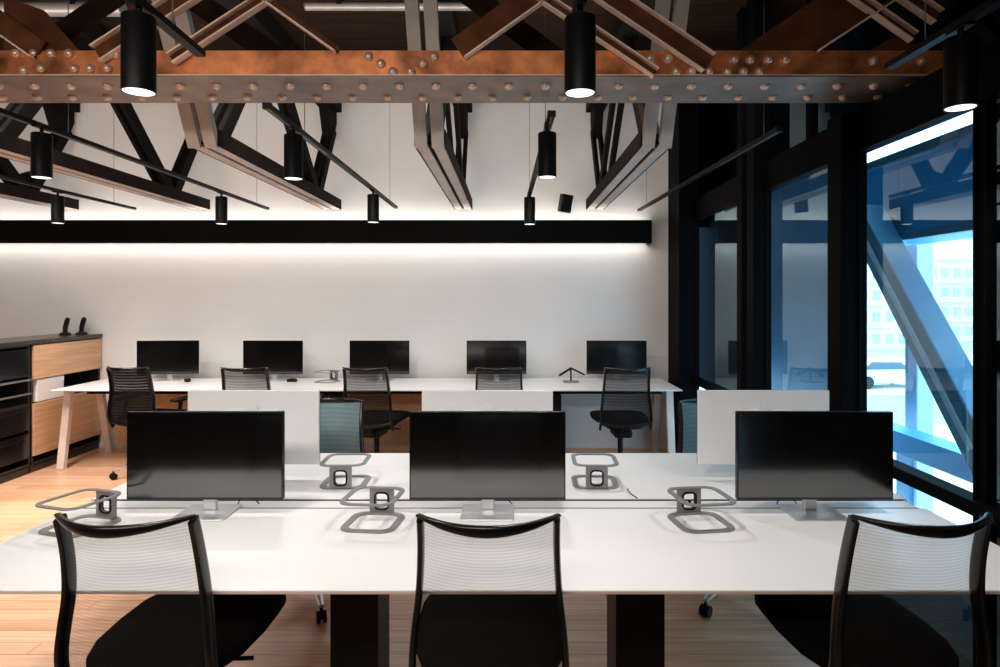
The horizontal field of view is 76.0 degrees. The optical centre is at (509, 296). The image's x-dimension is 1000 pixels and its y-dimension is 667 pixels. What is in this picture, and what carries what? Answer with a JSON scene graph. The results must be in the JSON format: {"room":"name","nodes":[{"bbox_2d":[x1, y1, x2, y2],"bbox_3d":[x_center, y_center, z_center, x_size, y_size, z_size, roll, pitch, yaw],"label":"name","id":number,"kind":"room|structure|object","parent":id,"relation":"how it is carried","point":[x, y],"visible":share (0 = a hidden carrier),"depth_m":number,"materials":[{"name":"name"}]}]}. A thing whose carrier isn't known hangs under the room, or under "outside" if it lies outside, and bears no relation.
{"room":"open-plan office","nodes":[
{"label":"open-plan office","id":0,"kind":"room"},
{"bbox_2d":[33,375,63,401],"bbox_3d":[-4.320,0.836,5.870,0.224,0.196,0.344,0,0,0],"label":"box","id":1,"kind":"object","parent":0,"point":[42,387],"visible":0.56,"depth_m":5.83,"materials":[{"name":"white cardboard"}]},
{"bbox_2d":[0,103,667,447],"bbox_3d":[-2.270,-0.256,6.675,7.860,3.620,0.150,0,0,0],"label":"wall","id":2,"kind":"structure","parent":0,"point":[555,298],"depth_m":6.60,"materials":[{"name":"white paint"}]},
{"bbox_2d":[0,220,651,244],"bbox_3d":[-2.390,-0.655,6.500,7.620,0.230,0.200,0,0,0],"label":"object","id":3,"kind":"structure","parent":2,"relation":"attached to","point":[11,231],"depth_m":6.40,"materials":[{"name":"black paint"}]},
{"bbox_2d":[557,194,572,212],"bbox_3d":[0.554,-0.946,6.492,0.135,0.201,0.195,0,0,-14],"label":"wall speaker","id":4,"kind":"object","parent":2,"relation":"attached to","point":[565,200],"visible":1,"depth_m":6.41,"materials":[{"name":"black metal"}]},
{"bbox_2d":[562,194,572,210],"bbox_3d":[0.574,-0.946,6.414,0.106,0.158,0.033,0,0,-14],"label":"grille","id":5,"kind":"object","parent":4,"relation":"attached to","point":[567,200],"depth_m":6.41,"materials":[{"name":"black metal"}]},
{"bbox_2d":[668,116,675,452],"bbox_3d":[1.696,-0.256,6.340,0.132,3.620,0.520,0,0,0],"label":"trim","id":6,"kind":"structure","parent":2,"relation":"attached to","point":[671,151],"depth_m":6.42,"materials":[{"name":"black metal"}]},
{"bbox_2d":[711,0,926,189],"bbox_3d":[2.100,-1.491,3.000,0.060,1.150,7.200,0,0,0],"label":"window","id":7,"kind":"structure","parent":2,"relation":"in","point":[915,21],"depth_m":5.97,"materials":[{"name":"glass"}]},
{"bbox_2d":[692,377,999,528],"bbox_3d":[1.748,0.781,3.000,0.085,0.055,7.200,0,0,0],"label":"trim","id":8,"kind":"structure","parent":2,"relation":"attached to","point":[953,495],"depth_m":2.57,"materials":[{"name":"black metal"}]},
{"bbox_2d":[694,37,999,228],"bbox_3d":[1.925,-1.393,3.000,0.410,1.345,7.500,0,0,0],"label":"trim","id":9,"kind":"structure","parent":2,"relation":"attached to","point":[916,107],"depth_m":3.09,"materials":[{"name":"black metal"}]},
{"bbox_2d":[0,0,806,49],"bbox_3d":[-2.025,-2.126,1.725,8.650,0.120,10.150,0,0,0],"label":"ceiling","id":10,"kind":"structure","parent":0,"point":[713,23],"depth_m":4.85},
{"bbox_2d":[0,103,79,209],"bbox_3d":[-4.510,-1.469,4.864,0.184,1.178,3.432,0,0,0],"label":"roof truss","id":11,"kind":"object","parent":10,"relation":"attached to","point":[56,114],"visible":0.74,"depth_m":6.12,"materials":[{"name":"grey metal"}]},
{"bbox_2d":[0,0,126,16],"bbox_3d":[-3.860,-1.911,4.000,2.880,0.309,0.110,0,0,0],"label":"ceiling pipe","id":12,"kind":"object","parent":10,"relation":"hanging from","point":[53,8],"visible":0.3,"depth_m":3.96,"materials":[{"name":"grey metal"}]},
{"bbox_2d":[0,175,136,209],"bbox_3d":[-3.740,-1.466,4.684,0.040,1.200,3.392,0,0,0],"label":"track","id":13,"kind":"object","parent":10,"relation":"hanging from","point":[1,176],"visible":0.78,"depth_m":5.35,"materials":[{"name":"grey metal"}]},
{"bbox_2d":[51,191,64,223],"bbox_3d":[-3.745,-0.747,5.300,0.094,0.272,0.100,0,0,0],"label":"track spotlight","id":14,"kind":"object","parent":13,"relation":"hanging from","point":[57,201],"visible":1,"depth_m":5.26,"materials":[{"name":"black metal"}]},
{"bbox_2d":[0,17,209,209],"bbox_3d":[-3.165,-1.469,4.864,0.184,1.178,3.432,0,0,0],"label":"roof truss","id":15,"kind":"object","parent":10,"relation":"attached to","point":[163,187],"visible":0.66,"depth_m":5.16,"materials":[{"name":"grey metal"}]},
{"bbox_2d":[0,0,268,209],"bbox_3d":[-2.415,-1.466,4.659,0.040,1.200,3.442,0,0,0],"label":"track","id":16,"kind":"object","parent":10,"relation":"hanging from","point":[4,112],"visible":0.74,"depth_m":3.88,"materials":[{"name":"grey metal"}]},
{"bbox_2d":[30,122,52,178],"bbox_3d":[-2.400,-0.747,3.280,0.094,0.272,0.100,0,0,0],"label":"track spotlight","id":17,"kind":"object","parent":16,"relation":"hanging from","point":[41,143],"visible":1,"depth_m":3.25,"materials":[{"name":"black metal"}]},
{"bbox_2d":[215,190,227,224],"bbox_3d":[-2.412,-0.747,5.350,0.094,0.272,0.100,0,0,0],"label":"track spotlight","id":18,"kind":"object","parent":16,"relation":"hanging from","point":[221,202],"visible":1,"depth_m":5.32,"materials":[{"name":"black metal"}]},
{"bbox_2d":[137,0,205,56],"bbox_3d":[-1.083,-1.466,0.854,0.040,1.200,2.933,0,0,-1],"label":"track","id":19,"kind":"object","parent":10,"relation":"hanging from","point":[164,23],"visible":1,"depth_m":2.12,"materials":[{"name":"grey metal"}]},
{"bbox_2d":[120,0,156,96],"bbox_3d":[-1.108,-0.747,1.910,0.094,0.272,0.100,0,0,0],"label":"track spotlight","id":20,"kind":"object","parent":19,"relation":"hanging from","point":[138,27],"visible":1,"depth_m":1.87,"materials":[{"name":"black metal"}]},
{"bbox_2d":[151,0,341,209],"bbox_3d":[-1.820,-1.469,4.864,0.184,1.178,3.432,0,0,0],"label":"roof truss","id":21,"kind":"object","parent":10,"relation":"attached to","point":[216,141],"visible":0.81,"depth_m":4.45,"materials":[{"name":"grey metal"}]},
{"bbox_2d":[262,0,397,208],"bbox_3d":[-1.120,-1.466,4.622,0.040,1.200,3.357,0,0,0],"label":"track","id":22,"kind":"object","parent":10,"relation":"hanging from","point":[268,106],"visible":0.83,"depth_m":3.67,"materials":[{"name":"grey metal"}]},
{"bbox_2d":[284,126,302,180],"bbox_3d":[-1.120,-0.747,3.310,0.094,0.272,0.100,0,0,0],"label":"track spotlight","id":23,"kind":"object","parent":22,"relation":"hanging from","point":[293,142],"visible":1,"depth_m":3.27,"materials":[{"name":"black metal"}]},
{"bbox_2d":[367,190,378,222],"bbox_3d":[-1.120,-0.747,5.240,0.094,0.272,0.100,0,0,0],"label":"track spotlight","id":24,"kind":"object","parent":22,"relation":"hanging from","point":[372,199],"visible":0.98,"depth_m":5.20,"materials":[{"name":"black metal"}]},
{"bbox_2d":[305,0,500,10],"bbox_3d":[-0.680,-1.942,4.060,1.240,0.248,0.060,0,0,0],"label":"ceiling pipe","id":25,"kind":"object","parent":10,"relation":"hanging from","point":[338,5],"visible":0.69,"depth_m":4.04,"materials":[{"name":"grey metal"}]},
{"bbox_2d":[404,0,472,209],"bbox_3d":[-0.476,-1.469,4.864,0.184,1.178,3.432,0,0,0],"label":"roof truss","id":26,"kind":"object","parent":10,"relation":"attached to","point":[432,141],"visible":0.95,"depth_m":4.14,"materials":[{"name":"grey metal"}]},
{"bbox_2d":[527,8,555,196],"bbox_3d":[0.184,-1.466,4.344,0.040,1.200,2.552,0,0,-1],"label":"track","id":27,"kind":"object","parent":10,"relation":"hanging from","point":[551,114],"visible":0.64,"depth_m":4.33,"materials":[{"name":"grey metal"}]},
{"bbox_2d":[524,193,534,224],"bbox_3d":[0.165,-0.747,5.380,0.094,0.272,0.100,0,0,0],"label":"track spotlight","id":28,"kind":"object","parent":27,"relation":"hanging from","point":[529,202],"visible":0.98,"depth_m":5.34,"materials":[{"name":"black metal"}]},
{"bbox_2d":[538,121,555,178],"bbox_3d":[0.190,-0.747,3.270,0.094,0.272,0.100,0,0,0],"label":"track spotlight","id":29,"kind":"object","parent":27,"relation":"hanging from","point":[546,138],"visible":1,"depth_m":3.23,"materials":[{"name":"black metal"}]},
{"bbox_2d":[586,0,689,209],"bbox_3d":[0.870,-1.469,4.864,0.184,1.178,3.432,0,0,0],"label":"roof truss","id":30,"kind":"object","parent":10,"relation":"attached to","point":[651,142],"visible":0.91,"depth_m":4.53,"materials":[{"name":"grey metal"}]},
{"bbox_2d":[637,0,783,210],"bbox_3d":[1.364,-1.466,4.924,0.041,1.200,3.154,0,0,-2],"label":"track","id":31,"kind":"object","parent":10,"relation":"hanging from","point":[777,129],"visible":0.83,"depth_m":4.11,"materials":[{"name":"grey metal"}]},
{"bbox_2d":[884,0,999,69],"bbox_3d":[1.462,-1.466,0.919,0.040,1.200,3.062,0,0,0],"label":"track","id":32,"kind":"object","parent":10,"relation":"hanging from","point":[987,7],"visible":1,"depth_m":2.15,"materials":[{"name":"grey metal"}]},
{"bbox_2d":[943,21,977,111],"bbox_3d":[1.457,-0.747,2.070,0.094,0.272,0.100,0,0,0],"label":"track spotlight","id":33,"kind":"object","parent":32,"relation":"hanging from","point":[960,50],"visible":0.98,"depth_m":2.04,"materials":[{"name":"black metal"}]},
{"bbox_3d":[0.210,-1.466,0.819,0.040,1.200,2.862,0,0,0],"label":"track","id":34,"kind":"object","parent":10,"relation":"hanging from","visible":0},
{"bbox_2d":[564,0,595,97],"bbox_3d":[0.210,-0.747,1.920,0.094,0.272,0.100,0,0,0],"label":"track spotlight","id":35,"kind":"object","parent":34,"relation":"hanging from","point":[579,25],"visible":1,"depth_m":1.88,"materials":[{"name":"black metal"}]},
{"bbox_2d":[0,448,819,666],"bbox_3d":[-2.195,1.614,1.800,8.010,0.120,10.000,0,0,0],"label":"floor","id":36,"kind":"structure","parent":0,"point":[737,633],"depth_m":3.06,"materials":[{"name":"brown wood"}]},
{"bbox_2d":[0,344,32,483],"bbox_3d":[-4.425,0.984,4.963,0.490,1.140,1.325,0,0,0],"label":"base cabinet","id":37,"kind":"object","parent":36,"relation":"on","point":[15,379],"visible":0.99,"depth_m":5.48,"materials":[{"name":"black wood"}]},
{"bbox_2d":[0,393,31,400],"bbox_3d":[-4.213,0.848,4.963,0.025,0.012,1.325,0,0,0],"label":"shelf","id":38,"kind":"object","parent":37,"relation":"attached to","point":[26,395],"depth_m":5.49,"materials":[{"name":"black wood"}]},
{"bbox_2d":[0,334,102,346],"bbox_3d":[-4.431,0.397,5.445,0.478,0.035,2.290,0,0,0],"label":"countertop","id":39,"kind":"structure","parent":37,"relation":"on","point":[26,340],"depth_m":5.86,"materials":[{"name":"grey stone"}]},
{"bbox_2d":[59,317,70,334],"bbox_3d":[-4.422,0.290,6.360,0.091,0.178,0.100,0,0,-6],"label":"cordless phone","id":40,"kind":"object","parent":39,"relation":"on","point":[67,320],"visible":0.99,"depth_m":6.35,"materials":[{"name":"black plastic"}]},
{"bbox_2d":[75,317,87,334],"bbox_3d":[-4.325,0.290,6.460,0.091,0.178,0.100,0,0,-6],"label":"cordless phone","id":41,"kind":"object","parent":39,"relation":"on","point":[83,320],"visible":1,"depth_m":6.45,"materials":[{"name":"black plastic"}]},
{"bbox_2d":[29,338,100,472],"bbox_3d":[-4.435,0.984,6.112,0.470,1.140,0.945,0,0,0],"label":"base cabinet","id":42,"kind":"object","parent":36,"relation":"on","point":[79,361],"visible":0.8,"depth_m":6.05,"materials":[{"name":"brown wood"}]},
{"bbox_2d":[106,366,187,479],"bbox_3d":[-3.173,1.069,5.632,0.638,0.970,0.715,0,0,10],"label":"office chair","id":43,"kind":"object","parent":36,"relation":"on","point":[130,389],"visible":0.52,"depth_m":5.37,"materials":[{"name":"black fabric"}]},
{"bbox_2d":[53,512,285,666],"bbox_3d":[-1.029,1.069,1.983,0.638,0.970,0.716,0,0,2],"label":"office chair","id":44,"kind":"object","parent":36,"relation":"on","point":[205,628],"visible":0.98,"depth_m":1.87,"materials":[{"name":"black fabric"}]},
{"bbox_2d":[220,367,270,389],"bbox_3d":[-2.218,1.069,5.590,0.638,0.970,0.716,0,0,0],"label":"office chair","id":45,"kind":"object","parent":36,"relation":"on","point":[232,378],"visible":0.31,"depth_m":5.30,"materials":[{"name":"black fabric"}]},
{"bbox_2d":[315,398,364,623],"bbox_3d":[-1.003,1.069,3.369,0.623,0.970,0.697,0,0,0],"label":"office chair","id":46,"kind":"object","parent":36,"relation":"on","point":[341,419],"visible":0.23,"depth_m":3.63,"materials":[{"name":"teal fabric"},{"name":"black plastic"},{"name":"brushed aluminium"}]},
{"bbox_2d":[51,378,682,469],"bbox_3d":[-1.274,1.191,6.085,5.608,0.735,0.830,0,0,0],"label":"desk","id":47,"kind":"object","parent":36,"relation":"on","point":[406,393],"visible":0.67,"depth_m":6.03,"materials":[{"name":"white laminate"}]},
{"bbox_2d":[137,340,199,380],"bbox_3d":[-3.379,0.627,6.340,0.590,0.394,0.180,0,0,-5],"label":"monitor","id":48,"kind":"object","parent":47,"relation":"on","point":[169,357],"visible":0.88,"depth_m":6.32,"materials":[{"name":"plastic"}]},
{"bbox_2d":[243,340,302,380],"bbox_3d":[-2.340,0.627,6.340,0.590,0.394,0.180,0,0,0],"label":"monitor","id":49,"kind":"object","parent":47,"relation":"on","point":[279,356],"visible":0.86,"depth_m":6.32,"materials":[{"name":"plastic"}]},
{"bbox_2d":[286,378,296,381],"bbox_3d":[-2.119,0.805,6.220,0.105,0.038,0.062,0,0,4],"label":"computer mouse","id":50,"kind":"object","parent":47,"relation":"on","point":[290,379],"visible":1,"depth_m":6.20,"materials":[{"name":"black plastic"}]},
{"bbox_2d":[314,370,340,382],"bbox_3d":[-1.777,0.773,6.229,0.200,0.102,0.224,0,0,20],"label":"laptop stand","id":51,"kind":"object","parent":47,"relation":"on","point":[335,379],"visible":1,"depth_m":6.29,"materials":[{"name":"grey metal"}]},
{"bbox_2d":[350,340,409,380],"bbox_3d":[-1.289,0.627,6.340,0.590,0.394,0.180,0,0,0],"label":"monitor","id":52,"kind":"object","parent":47,"relation":"on","point":[394,355],"visible":0.72,"depth_m":6.32,"materials":[{"name":"plastic"}]},
{"bbox_2d":[467,340,525,373],"bbox_3d":[-0.133,0.627,6.340,0.590,0.394,0.180,0,0,0],"label":"monitor","id":53,"kind":"object","parent":47,"relation":"on","point":[480,353],"visible":0.78,"depth_m":6.32,"materials":[{"name":"plastic"}]},
{"bbox_2d":[559,367,584,382],"bbox_3d":[0.597,0.753,6.200,0.252,0.141,0.120,0,0,0],"label":"folding stand","id":54,"kind":"object","parent":47,"relation":"on","point":[570,368],"visible":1,"depth_m":6.17,"materials":[{"name":"grey metal"}]},
{"bbox_2d":[586,340,646,373],"bbox_3d":[1.052,0.627,6.340,0.590,0.394,0.180,0,0,2],"label":"monitor","id":55,"kind":"object","parent":47,"relation":"on","point":[624,354],"visible":0.74,"depth_m":6.32,"materials":[{"name":"plastic"}]},
{"bbox_2d":[342,367,408,452],"bbox_3d":[-1.172,1.069,5.571,0.638,0.970,0.716,0,0,8],"label":"office chair","id":56,"kind":"object","parent":36,"relation":"on","point":[372,386],"visible":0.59,"depth_m":5.31,"materials":[{"name":"black fabric"}]},
{"bbox_2d":[409,513,568,666],"bbox_3d":[-0.061,1.069,1.982,0.638,0.970,0.716,0,0,0],"label":"office chair","id":57,"kind":"object","parent":36,"relation":"on","point":[450,630],"visible":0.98,"depth_m":1.89,"materials":[{"name":"black fabric"}]},
{"bbox_2d":[475,367,522,389],"bbox_3d":[-0.095,1.069,5.590,0.638,0.970,0.716,0,0,0],"label":"office chair","id":58,"kind":"object","parent":36,"relation":"on","point":[486,378],"visible":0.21,"depth_m":5.30,"materials":[{"name":"black fabric"}]},
{"bbox_2d":[0,453,999,666],"bbox_3d":[-0.045,1.189,2.588,3.330,0.730,1.583,0,0,0],"label":"desk","id":59,"kind":"object","parent":36,"relation":"on","point":[620,545],"visible":0.67,"depth_m":2.14,"materials":[{"name":"white laminate"}]},
{"bbox_2d":[35,488,120,537],"bbox_3d":[-1.543,0.773,2.297,0.200,0.102,0.224,0,0,18],"label":"laptop stand","id":60,"kind":"object","parent":59,"relation":"on","point":[111,495],"visible":0.91,"depth_m":2.37,"materials":[{"name":"grey metal"}]},
{"bbox_2d":[127,411,284,520],"bbox_3d":[-1.153,0.629,2.440,0.590,0.390,0.180,0,0,0],"label":"monitor","id":61,"kind":"object","parent":59,"relation":"on","point":[210,457],"visible":0.96,"depth_m":2.42,"materials":[{"name":"metal"}]},
{"bbox_2d":[188,390,319,463],"bbox_3d":[-1.155,0.623,2.880,0.590,0.403,0.180,0,0,0],"label":"monitor","id":62,"kind":"object","parent":59,"relation":"on","point":[301,408],"visible":0.43,"depth_m":2.88,"materials":[{"name":"plastic"}]},
{"bbox_2d":[320,453,370,489],"bbox_3d":[-0.730,0.773,2.848,0.200,0.102,0.224,0,0,-2],"label":"laptop stand","id":63,"kind":"object","parent":59,"relation":"on","point":[347,468],"visible":0.99,"depth_m":2.74,"materials":[{"name":"grey metal"}]},
{"bbox_2d":[340,486,404,533],"bbox_3d":[-0.498,0.773,2.333,0.200,0.102,0.224,0,0,6],"label":"laptop stand","id":64,"kind":"object","parent":59,"relation":"on","point":[375,509],"visible":1,"depth_m":2.39,"materials":[{"name":"grey metal"}]},
{"bbox_2d":[409,411,565,520],"bbox_3d":[-0.085,0.629,2.440,0.590,0.390,0.180,0,0,0],"label":"monitor","id":65,"kind":"object","parent":59,"relation":"on","point":[487,457],"visible":1,"depth_m":2.42,"materials":[{"name":"plastic"}]},
{"bbox_2d":[422,390,552,410],"bbox_3d":[-0.102,0.623,2.880,0.590,0.403,0.180,0,0,0],"label":"monitor","id":66,"kind":"object","parent":59,"relation":"on","point":[432,400],"visible":0.31,"depth_m":2.88,"materials":[{"name":"plastic"}]},
{"bbox_2d":[85,501,916,507],"bbox_3d":[-0.045,0.891,2.555,3.290,0.126,0.130,0,0,0],"label":"cable tray","id":67,"kind":"object","parent":59,"relation":"on","point":[120,504],"depth_m":2.55,"materials":[{"name":"metal"}]},
{"bbox_2d":[571,453,618,489],"bbox_3d":[0.376,0.773,2.848,0.200,0.102,0.224,0,0,2],"label":"laptop stand","id":68,"kind":"object","parent":59,"relation":"on","point":[590,468],"visible":1,"depth_m":2.74,"materials":[{"name":"grey metal"}]},
{"bbox_2d":[667,486,735,533],"bbox_3d":[0.695,0.773,2.333,0.200,0.102,0.224,0,0,-8],"label":"laptop stand","id":69,"kind":"object","parent":59,"relation":"on","point":[695,509],"visible":1,"depth_m":2.38,"materials":[{"name":"grey metal"}]},
{"bbox_2d":[697,390,828,463],"bbox_3d":[1.142,0.623,2.880,0.590,0.403,0.180,0,0,0],"label":"monitor","id":70,"kind":"object","parent":59,"relation":"on","point":[716,409],"visible":0.47,"depth_m":2.88,"materials":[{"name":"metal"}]},
{"bbox_2d":[735,411,892,520],"bbox_3d":[1.153,0.629,2.440,0.590,0.390,0.180,0,0,0],"label":"monitor","id":71,"kind":"object","parent":59,"relation":"on","point":[809,457],"visible":0.96,"depth_m":2.42,"materials":[{"name":"metal"}]},
{"bbox_2d":[590,367,652,452],"bbox_3d":[0.963,1.069,5.571,0.638,0.970,0.716,0,0,-2],"label":"office chair","id":72,"kind":"object","parent":36,"relation":"on","point":[626,404],"visible":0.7,"depth_m":5.32,"materials":[{"name":"black fabric"}]},
{"bbox_2d":[676,103,697,452],"bbox_3d":[1.671,-0.256,6.035,0.182,3.620,0.090,0,0,0],"label":"trim","id":73,"kind":"structure","parent":36,"relation":"on","point":[686,113],"depth_m":5.99,"materials":[{"name":"black metal"}]},
{"bbox_2d":[677,398,716,617],"bbox_3d":[1.174,1.069,3.370,0.623,0.970,0.697,0,0,-5],"label":"office chair","id":74,"kind":"object","parent":36,"relation":"on","point":[687,408],"visible":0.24,"depth_m":3.59,"materials":[{"name":"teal fabric"}]},
{"bbox_2d":[737,7,746,389],"bbox_3d":[1.706,-0.256,4.610,0.112,3.620,0.100,0,0,0],"label":"trim","id":75,"kind":"structure","parent":36,"relation":"on","point":[742,13],"depth_m":4.56,"materials":[{"name":"black metal"}]},
{"bbox_2d":[747,0,769,389],"bbox_3d":[1.706,-0.256,4.400,0.112,3.620,0.120,0,0,0],"label":"trim","id":76,"kind":"structure","parent":36,"relation":"on","point":[756,156],"depth_m":4.34,"materials":[{"name":"black metal"}]},
{"bbox_2d":[827,113,857,410],"bbox_3d":[1.704,0.319,3.250,0.117,2.470,0.140,0,0,0],"label":"column","id":77,"kind":"structure","parent":36,"relation":"on","point":[842,156],"depth_m":3.18,"materials":[{"name":"black metal"}]},
{"bbox_2d":[754,512,993,666],"bbox_3d":[1.096,1.069,1.982,0.638,0.970,0.716,0,0,-2],"label":"office chair","id":78,"kind":"object","parent":36,"relation":"on","point":[840,628],"visible":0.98,"depth_m":1.86,"materials":[{"name":"black fabric"}]},
{"bbox_2d":[979,100,999,666],"bbox_3d":[1.772,0.416,2.360,0.056,2.275,0.050,0,0,0],"label":"trim","id":79,"kind":"structure","parent":36,"relation":"on","point":[981,105],"depth_m":2.36,"materials":[{"name":"black metal"}]},
{"bbox_3d":[1.747,1.529,3.000,0.085,0.050,7.200,0,0,0],"label":"trim","id":80,"kind":"structure","parent":36,"relation":"on","visible":0},
{"bbox_2d":[695,220,698,397],"bbox_3d":[1.750,0.392,5.325,0.040,2.225,1.330,0,0,0],"label":"window","id":81,"kind":"structure","parent":80,"relation":"attached to","point":[696,221],"depth_m":5.98,"materials":[{"name":"black metal"}]},
{"bbox_2d":[765,190,770,389],"bbox_3d":[1.750,0.392,3.830,0.040,2.225,1.020,0,0,0],"label":"window","id":82,"kind":"structure","parent":80,"relation":"attached to","point":[767,192],"depth_m":4.33,"materials":[{"name":"black metal"}]},
{"bbox_2d":[858,104,978,666],"bbox_3d":[1.750,0.392,2.783,0.040,2.225,0.795,0,0,0],"label":"window","id":83,"kind":"structure","parent":80,"relation":"attached to","point":[862,156],"depth_m":3.17,"materials":[{"name":"black metal"}]},
{"bbox_2d":[984,99,996,666],"bbox_3d":[1.750,0.392,0.868,0.040,2.225,2.935,0,0,0],"label":"column","id":84,"kind":"structure","parent":80,"relation":"attached to","point":[990,105],"depth_m":2.33,"materials":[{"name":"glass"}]},
{"bbox_2d":[699,351,972,524],"bbox_3d":[60.950,4.854,65.000,118.100,0.200,150.000,0,0,0],"label":"ground","id":85,"kind":"structure","parent":0,"point":[940,508],"depth_m":17.54,"materials":[{"name":"white"}]},
{"bbox_2d":[771,170,826,389],"bbox_3d":[2.650,1.814,7.820,0.140,5.880,5.360,0,0,0],"label":"window","id":86,"kind":"structure","parent":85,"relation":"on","point":[799,208],"depth_m":5.75,"materials":[{"name":"glass"}]},
{"bbox_2d":[867,358,904,388],"bbox_3d":[19.599,4.013,34.000,4.278,1.453,1.760,0,0,-9],"label":"parked car","id":87,"kind":"object","parent":85,"relation":"on","point":[879,371],"visible":0.41,"depth_m":33.12,"materials":[{"name":"white paint"}]},
{"bbox_2d":[867,243,936,355],"bbox_3d":[29.250,-0.171,56.925,10.900,9.850,10.550,0,0,0],"label":"office block","id":88,"kind":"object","parent":85,"relation":"on","point":[884,336],"visible":0.18,"depth_m":51.99,"materials":[{"name":"white concrete"}]},
{"bbox_2d":[896,243,932,511],"bbox_3d":[2.942,2.154,4.652,0.165,5.200,0.175,0,0,0],"label":"column","id":89,"kind":"structure","parent":85,"relation":"on","point":[918,396],"depth_m":4.57,"materials":[{"name":"metal"}]},
{"bbox_2d":[867,123,972,245],"bbox_3d":[2.695,-0.656,3.440,0.350,0.580,3.280,0,0,0],"label":"window","id":90,"kind":"structure","parent":89,"relation":"attached to","point":[925,189],"depth_m":3.94,"materials":[{"name":"blue glass"}]},
{"bbox_2d":[867,205,972,475],"bbox_3d":[2.413,0.152,3.762,0.175,1.542,1.345,0,0,0],"label":"diagonal brace","id":91,"kind":"object","parent":90,"relation":"attached to","point":[942,361],"visible":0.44,"depth_m":3.67,"materials":[{"name":"blue metal"}]},
{"bbox_2d":[935,256,972,350],"bbox_3d":[43.750,0.579,60.925,16.900,8.350,10.550,0,0,0],"label":"office block","id":92,"kind":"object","parent":85,"relation":"on","point":[953,274],"visible":0.32,"depth_m":56.00,"materials":[{"name":"white concrete"}]},
{"bbox_2d":[965,238,972,255],"bbox_3d":[63.000,-2.921,70.925,18.400,15.350,10.550,0,0,0],"label":"office block","id":93,"kind":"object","parent":85,"relation":"on","point":[968,242],"visible":0.02,"depth_m":75.21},
{"bbox_3d":[-6.275,-0.256,1.775,0.150,3.620,9.950,0,0,0],"label":"wall","id":94,"kind":"structure","parent":0,"visible":0},
{"bbox_2d":[0,0,944,102],"bbox_3d":[-2.078,-1.421,3.132,8.224,0.860,0.426,0,0,0],"label":"girder","id":95,"kind":"object","parent":94,"relation":"attached to","point":[40,62],"visible":0.96,"depth_m":2.96,"materials":[{"name":"brown metal"}]},
{"label":"outside","id":96,"kind":"structure","parent":0,"visible":0},
{"bbox_2d":[699,206,736,389],"bbox_3d":[2.095,0.004,7.360,0.070,1.780,3.280,0,0,0],"label":"window","id":97,"kind":"structure","parent":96,"point":[718,242],"depth_m":6.29,"materials":[{"name":"blue glass"}]},
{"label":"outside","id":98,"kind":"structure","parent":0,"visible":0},
{"bbox_2d":[893,423,972,482],"bbox_3d":[2.620,0.954,3.340,0.160,0.140,3.480,0,0,0],"label":"beam","id":99,"kind":"structure","parent":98,"point":[938,453],"depth_m":3.89,"materials":[{"name":"blue metal"}]},
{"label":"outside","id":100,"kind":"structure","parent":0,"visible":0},
{"bbox_2d":[885,594,972,666],"bbox_3d":[2.170,1.504,1.800,0.660,0.100,4.800,0,0,0],"label":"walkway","id":101,"kind":"structure","parent":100,"point":[950,615],"depth_m":2.92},
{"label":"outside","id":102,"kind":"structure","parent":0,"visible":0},
{"bbox_2d":[718,0,999,191],"bbox_3d":[2.217,-1.561,4.100,0.165,1.270,9.800,0,0,0],"label":"panel","id":103,"kind":"object","parent":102,"point":[869,34],"visible":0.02,"depth_m":4.06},
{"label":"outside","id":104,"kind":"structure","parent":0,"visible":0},
{"bbox_2d":[867,395,945,423],"bbox_3d":[58.000,4.749,27.500,104.000,0.010,7.000,0,0,0],"label":"road","id":105,"kind":"structure","parent":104,"point":[895,404],"depth_m":27.73,"materials":[{"name":"white"}]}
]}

